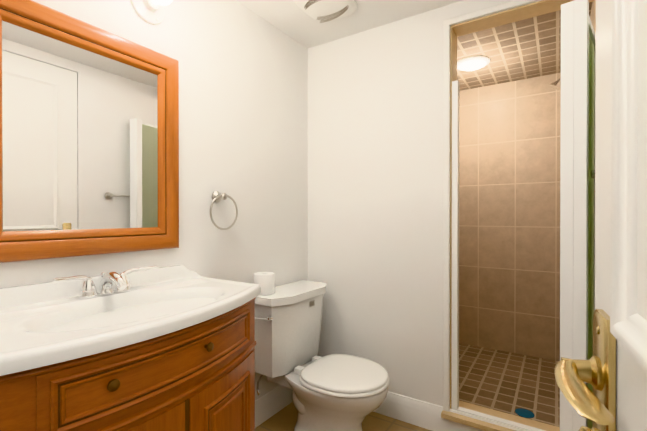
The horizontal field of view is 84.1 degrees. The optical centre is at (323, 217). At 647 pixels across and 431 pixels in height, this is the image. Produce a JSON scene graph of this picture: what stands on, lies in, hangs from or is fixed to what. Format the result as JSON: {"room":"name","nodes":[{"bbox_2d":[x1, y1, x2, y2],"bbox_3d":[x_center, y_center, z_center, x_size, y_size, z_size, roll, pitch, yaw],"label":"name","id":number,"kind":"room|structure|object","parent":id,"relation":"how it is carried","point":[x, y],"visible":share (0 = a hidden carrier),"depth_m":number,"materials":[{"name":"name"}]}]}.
{"room":"bathroom","nodes":[
{"label":"bathroom","id":0,"kind":"room"},
{"bbox_2d":[0,0,307,399],"bbox_3d":[-0.728,0.014,1.388,0.100,2.146,2.397,0,0,33],"label":"wall","id":1,"kind":"structure","parent":0,"point":[243,106],"depth_m":1.72,"materials":[{"name":"white paint"}]},
{"bbox_2d":[0,0,178,262],"bbox_3d":[-0.757,-0.256,1.214,0.032,0.763,0.600,0,0,33],"label":"mirror","id":2,"kind":"object","parent":1,"relation":"attached to","point":[89,139],"visible":0.98,"depth_m":1.17,"materials":[{"name":"brown wood"}]},
{"bbox_2d":[130,0,172,24],"bbox_3d":[-0.616,-0.813,1.337,0.135,0.138,0.138,0,0,33],"label":"wall lamp","id":3,"kind":"object","parent":1,"relation":"attached to","point":[151,12],"visible":1,"depth_m":1.35,"materials":[{"name":"glass"}]},
{"bbox_2d":[210,191,237,229],"bbox_3d":[-0.465,-0.032,1.640,0.063,0.179,0.163,0,0,33],"label":"towel ring","id":4,"kind":"object","parent":1,"relation":"attached to","point":[217,196],"visible":1,"depth_m":1.63,"materials":[{"name":"silver metal"}]},
{"bbox_2d":[255,343,559,430],"bbox_3d":[0.247,1.111,1.453,1.670,0.110,3.560,0,0,33],"label":"floor","id":5,"kind":"structure","parent":0,"point":[504,381],"depth_m":2.18,"materials":[{"name":"tile"}]},
{"bbox_2d":[0,265,260,430],"bbox_3d":[-0.558,0.644,1.103,0.493,0.888,0.810,0,0,33],"label":"bathroom vanity","id":6,"kind":"object","parent":5,"relation":"on","point":[170,348],"visible":1,"depth_m":0.94,"materials":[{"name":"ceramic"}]},
{"bbox_2d":[52,266,157,297],"bbox_3d":[-0.673,0.211,1.147,0.139,0.076,0.323,0,0,33],"label":"faucet","id":7,"kind":"object","parent":6,"relation":"on","point":[120,281],"visible":1,"depth_m":1.13,"materials":[{"name":"silver metal"}]},
{"bbox_2d":[255,280,389,430],"bbox_3d":[0.000,0.734,1.800,0.672,0.703,0.494,0,0,33],"label":"toilet","id":8,"kind":"object","parent":5,"relation":"on","point":[338,392],"visible":0.98,"depth_m":1.73,"materials":[{"name":"ceramic"}]},
{"bbox_2d":[254,272,274,294],"bbox_3d":[-0.297,0.331,1.799,0.104,0.100,0.104,0,0,33],"label":"toilet paper roll","id":9,"kind":"object","parent":8,"relation":"on","point":[265,281],"visible":0.85,"depth_m":1.76,"materials":[{"name":"white paper"}]},
{"bbox_2d":[515,408,534,417],"bbox_3d":[1.082,1.052,1.929,0.092,0.005,0.092,0,0,33],"label":"shower drain","id":10,"kind":"object","parent":5,"relation":"on","point":[522,412],"visible":1,"depth_m":1.92,"materials":[{"name":"blue"}]},
{"bbox_2d":[236,0,591,90],"bbox_3d":[0.274,-1.094,1.486,1.670,0.092,3.660,0,0,33],"label":"ceiling","id":11,"kind":"structure","parent":0,"point":[523,49],"depth_m":2.06,"materials":[{"name":"paint"}]},
{"bbox_2d":[294,0,356,22],"bbox_3d":[0.014,-1.048,1.774,0.250,0.023,0.272,0,0,33],"label":"ceiling vent","id":12,"kind":"object","parent":11,"relation":"in","point":[322,11],"visible":1,"depth_m":1.78,"materials":[{"name":"white plastic"}]},
{"bbox_2d":[457,55,489,70],"bbox_3d":[1.009,-1.032,2.439,0.228,0.039,0.228,0,0,33],"label":"recessed light","id":13,"kind":"object","parent":11,"relation":"in","point":[472,63],"visible":0.88,"depth_m":2.39,"materials":[{"name":"white metal"}]},
{"bbox_2d":[308,0,541,406],"bbox_3d":[0.550,0.012,1.916,1.470,2.146,0.120,0,0,33],"label":"wall","id":14,"kind":"structure","parent":0,"point":[375,180],"depth_m":1.99,"materials":[{"name":"white paint"}]},
{"bbox_2d":[255,385,526,430],"bbox_3d":[0.307,1.022,1.548,1.468,0.128,0.769,0,0,33],"label":"baseboard","id":15,"kind":"structure","parent":14,"relation":"attached to","point":[410,410],"depth_m":1.89,"materials":[{"name":"white paint"}]},
{"bbox_2d":[443,0,539,411],"bbox_3d":[0.865,-0.008,1.632,0.628,1.953,0.013,0,0,33],"label":"trim","id":16,"kind":"structure","parent":14,"relation":"attached to","point":[447,23],"depth_m":1.79,"materials":[{"name":"white paint"}]},
{"bbox_2d":[441,400,559,430],"bbox_3d":[0.893,0.980,1.678,0.628,0.022,0.177,0,0,33],"label":"sill","id":17,"kind":"structure","parent":14,"relation":"on","point":[469,421],"depth_m":1.72,"materials":[{"name":"stone"}]},
{"bbox_2d":[450,0,595,408],"bbox_3d":[0.913,0.018,1.683,0.592,1.945,0.116,0,0,33],"label":"lining","id":18,"kind":"object","parent":14,"relation":"attached to","point":[534,9],"visible":0.54,"depth_m":1.78,"materials":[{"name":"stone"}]},
{"bbox_2d":[452,80,545,430],"bbox_3d":[0.892,0.146,1.651,0.575,1.645,0.038,0,0,33],"label":"strips","id":19,"kind":"object","parent":18,"relation":"attached to","point":[455,245],"visible":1,"depth_m":1.78,"materials":[{"name":"white metal"}]},
{"bbox_2d":[560,0,595,430],"bbox_3d":[0.981,0.112,1.362,0.073,1.688,0.401,0,0,43],"label":"shower door","id":20,"kind":"structure","parent":18,"relation":"attached to","point":[577,182],"depth_m":1.22,"materials":[{"name":"white metal"}]},
{"bbox_2d":[459,73,560,360],"bbox_3d":[1.431,0.008,2.862,1.020,2.146,0.100,0,0,33],"label":"wall","id":21,"kind":"structure","parent":0,"point":[509,214],"depth_m":2.79,"materials":[{"name":"tile"}]},
{"bbox_2d":[549,79,560,89],"bbox_3d":[1.433,-0.813,2.107,0.181,0.116,0.072,0,0,33],"label":"shower head","id":22,"kind":"object","parent":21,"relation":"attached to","point":[556,85],"visible":0.54,"depth_m":2.12},
{"bbox_3d":[0.933,0.015,1.063,0.100,2.146,3.660,0,0,33],"label":"wall","id":23,"kind":"structure","parent":0,"visible":0},
{"bbox_2d":[590,1,593,27],"bbox_3d":[1.512,0.002,2.057,0.008,2.104,1.163,0,0,33],"label":"shower wall tile","id":24,"kind":"structure","parent":23,"relation":"attached to","point":[592,15],"depth_m":1.75,"materials":[{"name":"beige tile"}]},
{"bbox_2d":[590,170,594,178],"bbox_3d":[0.906,-0.152,1.163,0.050,0.052,0.310,0,0,33],"label":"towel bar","id":25,"kind":"object","parent":23,"relation":"attached to","point":[592,174],"visible":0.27,"depth_m":1.26,"materials":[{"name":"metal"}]},
{"bbox_2d":[554,0,646,430],"bbox_3d":[0.092,0.064,0.014,0.142,2.033,0.748,0,0,33],"label":"entry door","id":26,"kind":"structure","parent":23,"relation":"in","point":[612,370],"depth_m":0.24,"materials":[{"name":"white paint"}]}
]}

